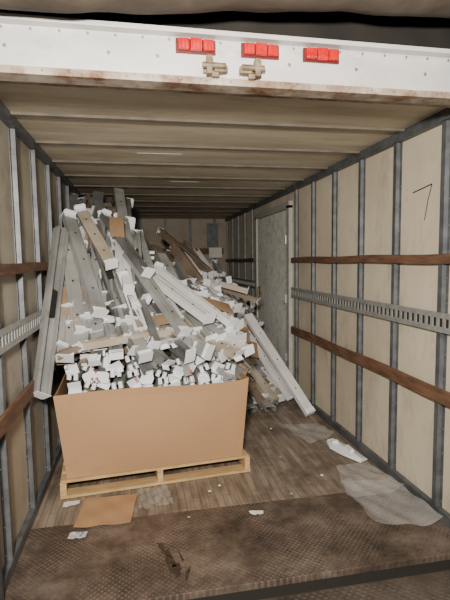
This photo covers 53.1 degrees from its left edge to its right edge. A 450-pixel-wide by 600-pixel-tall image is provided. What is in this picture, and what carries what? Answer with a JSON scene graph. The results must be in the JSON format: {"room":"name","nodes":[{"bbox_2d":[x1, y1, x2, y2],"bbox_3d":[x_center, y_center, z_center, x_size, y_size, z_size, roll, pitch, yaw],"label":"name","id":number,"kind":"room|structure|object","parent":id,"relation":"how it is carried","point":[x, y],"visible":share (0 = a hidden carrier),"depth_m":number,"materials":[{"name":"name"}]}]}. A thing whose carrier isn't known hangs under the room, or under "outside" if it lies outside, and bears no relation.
{"room":"truck trailer interior","nodes":[
{"label":"truck trailer interior","id":0,"kind":"room"},
{"bbox_2d":[0,120,71,568],"bbox_3d":[-1.735,-0.074,5.282,0.040,2.400,7.000,-2,5,-11],"label":"wall","id":1,"kind":"structure","parent":0,"point":[8,286],"depth_m":2.67,"materials":[{"name":"beige wood"}]},
{"bbox_2d":[2,443,61,594],"bbox_3d":[-1.683,1.085,5.392,0.034,0.060,7.000,-2,5,-11],"label":"baseboard","id":2,"kind":"structure","parent":1,"relation":"attached to","point":[8,569],"depth_m":2.62,"materials":[{"name":"grey metal"}]},
{"bbox_2d":[0,128,75,599],"bbox_3d":[-1.681,-0.071,5.238,0.050,2.400,6.892,-2,5,-11],"label":"posts","id":3,"kind":"object","parent":1,"relation":"attached to","point":[5,487],"visible":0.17,"depth_m":2.69,"materials":[{"name":"grey metal"}]},
{"bbox_2d":[0,309,41,354],"bbox_3d":[-1.675,-0.064,5.269,0.013,0.116,6.850,-2,5,-11],"label":"track rail","id":4,"kind":"object","parent":3,"relation":"attached to","point":[14,333],"visible":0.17,"depth_m":2.48,"materials":[{"name":"grey metal"}]},
{"bbox_2d":[0,262,48,275],"bbox_3d":[-1.359,-0.269,3.575,0.022,0.068,3.450,-2,5,-11],"label":"wooden slat","id":5,"kind":"object","parent":3,"relation":"attached to","point":[15,268],"visible":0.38,"depth_m":2.57,"materials":[{"name":"brown wood"}]},
{"bbox_2d":[0,365,57,438],"bbox_3d":[-1.302,0.489,3.396,0.022,0.093,2.950,-2,5,-11],"label":"wooden slat","id":6,"kind":"object","parent":3,"relation":"attached to","point":[16,407],"visible":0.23,"depth_m":2.36,"materials":[{"name":"brown wood"}]},
{"bbox_2d":[0,100,82,197],"bbox_3d":[-1.723,-1.246,5.276,0.052,0.065,6.820,-2,5,-11],"label":"trim","id":7,"kind":"structure","parent":1,"relation":"attached to","point":[11,122],"depth_m":2.97,"materials":[{"name":"grey metal"}]},
{"bbox_2d":[138,218,223,270],"bbox_3d":[-1.152,-0.404,8.907,2.300,2.400,0.065,-2,5,-11],"label":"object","id":8,"kind":"structure","parent":0,"point":[212,249],"depth_m":8.98,"materials":[{"name":"grey metal"}]},
{"bbox_2d":[135,218,226,273],"bbox_3d":[-1.162,-0.409,8.958,2.460,2.400,0.040,-2,5,-11],"label":"wall","id":9,"kind":"structure","parent":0,"point":[178,228],"depth_m":8.93,"materials":[{"name":"brown wood"}]},
{"bbox_2d":[31,398,399,528],"bbox_3d":[-0.555,1.084,5.964,2.580,0.060,6.400,-2,5,-11],"label":"floor","id":10,"kind":"structure","parent":0,"point":[300,440],"depth_m":3.25,"materials":[{"name":"brown wood"}]},
{"bbox_2d":[63,500,79,506],"bbox_3d":[-0.994,1.318,2.913,0.106,0.006,0.060,-2,5,-16],"label":"paper scrap","id":11,"kind":"object","parent":10,"relation":"on","point":[68,503],"visible":1,"depth_m":2.91,"materials":[{"name":"white paper"}]},
{"bbox_2d":[73,493,137,527],"bbox_3d":[-0.738,1.319,2.824,0.370,0.012,0.340,-2,5,-11],"label":"flattened cardboard","id":12,"kind":"object","parent":10,"relation":"on","point":[112,510],"visible":1,"depth_m":2.81,"materials":[{"name":"brown cardboard"}]},
{"bbox_2d":[60,449,249,499],"bbox_3d":[-0.582,1.196,3.616,1.330,0.125,0.960,-2,5,-16],"label":"wooden pallet","id":13,"kind":"object","parent":10,"relation":"on","point":[244,459],"visible":0.3,"depth_m":3.17,"materials":[{"name":"brown wood"}]},
{"bbox_2d":[53,372,248,478],"bbox_3d":[-0.589,0.843,3.564,1.342,0.584,0.992,-2,5,-15],"label":"box","id":14,"kind":"object","parent":13,"relation":"on","point":[125,429],"visible":0.83,"depth_m":3.09,"materials":[{"name":"brown cardboard"}]},
{"bbox_2d":[33,187,315,416],"bbox_3d":[-0.422,-0.028,4.966,2.349,2.322,4.240,-2,5,-11],"label":"pile","id":15,"kind":"object","parent":10,"relation":"on","point":[124,311],"visible":0.93,"depth_m":3.44,"materials":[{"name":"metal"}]},
{"bbox_2d":[4,486,449,599],"bbox_3d":[0.096,1.377,2.538,2.460,0.064,0.700,-2,5,-11],"label":"plate","id":16,"kind":"object","parent":10,"relation":"on","point":[228,549],"visible":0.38,"depth_m":2.45,"materials":[{"name":"brown metal"}]},
{"bbox_2d":[67,531,87,538],"bbox_3d":[-0.844,1.345,2.576,0.104,0.006,0.061,-1,5,-5],"label":"paper scrap","id":17,"kind":"object","parent":16,"relation":"on","point":[72,535],"visible":1,"depth_m":2.57,"materials":[{"name":"white paper"}]},
{"bbox_2d":[157,543,190,580],"bbox_3d":[-0.267,1.366,2.360,0.165,0.001,0.341,-2,5,-11],"label":"oil stain","id":18,"kind":"object","parent":16,"relation":"on","point":[175,568],"visible":1,"depth_m":2.33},
{"bbox_2d":[249,510,262,514],"bbox_3d":[0.194,1.313,2.780,0.091,0.006,0.041,-1,5,-4],"label":"paper scrap","id":19,"kind":"object","parent":16,"relation":"on","point":[252,511],"visible":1,"depth_m":2.78,"materials":[{"name":"white paper"}]},
{"bbox_2d":[187,428,322,517],"bbox_3d":[0.379,1.265,3.327,0.661,0.004,1.587,2,6,25],"label":"debris","id":20,"kind":"object","parent":10,"relation":"on","point":[270,428],"visible":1,"depth_m":3.06,"materials":[{"name":"paper"}]},
{"bbox_2d":[326,438,367,462],"bbox_3d":[0.981,1.204,3.667,0.166,0.054,0.451,-3,6,-24],"label":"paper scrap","id":21,"kind":"object","parent":10,"relation":"on","point":[348,451],"visible":1,"depth_m":3.62,"materials":[{"name":"white paper"}]},
{"bbox_2d":[0,83,445,217],"bbox_3d":[-0.541,-1.334,5.493,2.540,0.040,6.820,-2,5,-11],"label":"ceiling","id":22,"kind":"structure","parent":0,"point":[16,97],"depth_m":3.03,"materials":[{"name":"beige wood"}]},
{"bbox_2d":[10,111,404,218],"bbox_3d":[-0.581,-1.327,5.710,2.460,0.012,6.168,-2,5,-11],"label":"bow","id":23,"kind":"object","parent":22,"relation":"attached to","point":[13,113],"visible":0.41,"depth_m":3.43,"materials":[{"name":"grey metal"}]},
{"bbox_2d":[0,9,449,48],"bbox_3d":[0.048,-1.612,2.199,5.000,0.840,0.500,-2,5,-11],"label":"seal","id":24,"kind":"object","parent":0,"point":[433,32],"depth_m":2.04,"materials":[{"name":"black rubber"}]},
{"bbox_2d":[0,0,449,17],"bbox_3d":[0.238,-1.346,1.768,4.400,0.669,0.358,-2,5,-11],"label":"pad","id":25,"kind":"object","parent":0,"point":[413,8],"visible":1,"depth_m":1.75,"materials":[{"name":"rubber"}]},
{"bbox_2d":[188,560,449,599],"bbox_3d":[0.388,1.542,1.008,4.600,0.060,2.430,-2,5,-11],"label":"plate","id":26,"kind":"object","parent":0,"point":[426,581],"visible":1,"depth_m":2.19,"materials":[{"name":"brown metal"}]},
{"bbox_2d":[229,125,449,512],"bbox_3d":[0.721,-0.149,5.743,0.040,2.400,7.000,-2,5,-11],"label":"wall","id":27,"kind":"structure","parent":0,"point":[421,157],"depth_m":3.37,"materials":[{"name":"beige wood"}]},
{"bbox_2d":[0,12,449,107],"bbox_3d":[0.128,-1.042,2.039,3.065,0.212,0.220,-2,5,-11],"label":"header","id":28,"kind":"object","parent":27,"relation":"attached to","point":[34,49],"visible":0.91,"depth_m":1.93,"materials":[{"name":"white paint"}]},
{"bbox_2d":[175,37,215,55],"bbox_3d":[-0.123,-1.076,1.902,0.170,0.058,0.038,-2,5,-11],"label":"marker light","id":29,"kind":"object","parent":28,"relation":"attached to","point":[198,46],"visible":1,"depth_m":1.89,"materials":[{"name":"red plastic"}]},
{"bbox_2d":[202,54,226,77],"bbox_3d":[-0.045,-0.990,1.917,0.108,0.084,0.053,-2,5,-11],"label":"door latch","id":30,"kind":"structure","parent":28,"relation":"attached to","point":[210,68],"depth_m":1.90,"materials":[{"name":"metal"}]},
{"bbox_2d":[239,58,264,79],"bbox_3d":[0.115,-0.995,1.947,0.108,0.084,0.053,-2,5,-11],"label":"latch","id":31,"kind":"object","parent":28,"relation":"attached to","point":[253,72],"depth_m":1.93,"materials":[{"name":"metal"}]},
{"bbox_2d":[241,42,278,59],"bbox_3d":[0.155,-1.085,1.954,0.170,0.058,0.038,-2,5,-11],"label":"marker light","id":32,"kind":"object","parent":28,"relation":"attached to","point":[248,50],"visible":1,"depth_m":1.94,"materials":[{"name":"red plastic"}]},
{"bbox_2d":[303,47,338,63],"bbox_3d":[0.432,-1.093,2.006,0.170,0.058,0.038,-2,5,-11],"label":"marker light","id":33,"kind":"object","parent":28,"relation":"attached to","point":[310,54],"visible":1,"depth_m":2.00,"materials":[{"name":"red plastic"}]},
{"bbox_2d":[255,201,291,373],"bbox_3d":[0.606,-0.094,6.042,0.080,2.240,1.570,-2,5,-11],"label":"door","id":34,"kind":"structure","parent":27,"relation":"in","point":[273,233],"depth_m":5.81,"materials":[{"name":"metal"}]},
{"bbox_2d":[224,108,449,221],"bbox_3d":[0.643,-1.318,5.719,0.052,0.065,6.820,-2,5,-11],"label":"trim","id":35,"kind":"structure","parent":27,"relation":"attached to","point":[433,121],"depth_m":3.41,"materials":[{"name":"grey metal"}]},
{"bbox_2d":[226,120,449,506],"bbox_3d":[0.687,-0.143,5.681,0.050,2.400,6.892,-2,5,-11],"label":"posts","id":36,"kind":"object","parent":27,"relation":"attached to","point":[444,219],"visible":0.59,"depth_m":3.20,"materials":[{"name":"grey metal"}]},
{"bbox_2d":[226,258,254,261],"bbox_3d":[0.233,-0.698,7.926,0.022,0.068,2.250,-2,5,-11],"label":"wooden slat","id":37,"kind":"object","parent":36,"relation":"attached to","point":[246,259],"visible":1,"depth_m":7.59,"materials":[{"name":"brown wood"}]},
{"bbox_2d":[231,277,254,287],"bbox_3d":[0.247,-0.327,7.936,0.013,0.116,2.300,-2,5,-11],"label":"track rail","id":38,"kind":"object","parent":36,"relation":"attached to","point":[244,282],"visible":0.8,"depth_m":7.52,"materials":[{"name":"grey metal"}]},
{"bbox_2d":[291,287,449,334],"bbox_3d":[1.038,0.031,3.775,0.013,0.116,2.900,-2,5,-11],"label":"track rail","id":39,"kind":"object","parent":36,"relation":"attached to","point":[421,318],"visible":1,"depth_m":3.23,"materials":[{"name":"grey metal"}]},
{"bbox_2d":[291,326,449,407],"bbox_3d":[1.041,0.461,3.803,0.022,0.093,2.880,-2,5,-11],"label":"wooden slat","id":40,"kind":"object","parent":36,"relation":"attached to","point":[441,396],"visible":1,"depth_m":3.23,"materials":[{"name":"brown wood"}]},
{"bbox_2d":[291,253,449,263],"bbox_3d":[1.030,-0.336,3.732,0.022,0.068,2.880,-2,5,-11],"label":"wooden slat","id":41,"kind":"object","parent":36,"relation":"attached to","point":[428,258],"visible":1,"depth_m":3.19,"materials":[{"name":"brown wood"}]},
{"bbox_2d":[307,398,449,527],"bbox_3d":[0.701,1.012,5.839,0.034,0.060,7.000,-2,5,-11],"label":"baseboard","id":42,"kind":"structure","parent":27,"relation":"attached to","point":[420,496],"depth_m":3.21,"materials":[{"name":"grey metal"}]},
{"bbox_2d":[413,183,431,219],"bbox_3d":[1.233,-0.606,2.819,0.001,0.215,0.199,-2,5,-11],"label":"scratch mark","id":43,"kind":"object","parent":27,"relation":"attached to","point":[431,183],"depth_m":2.77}
]}

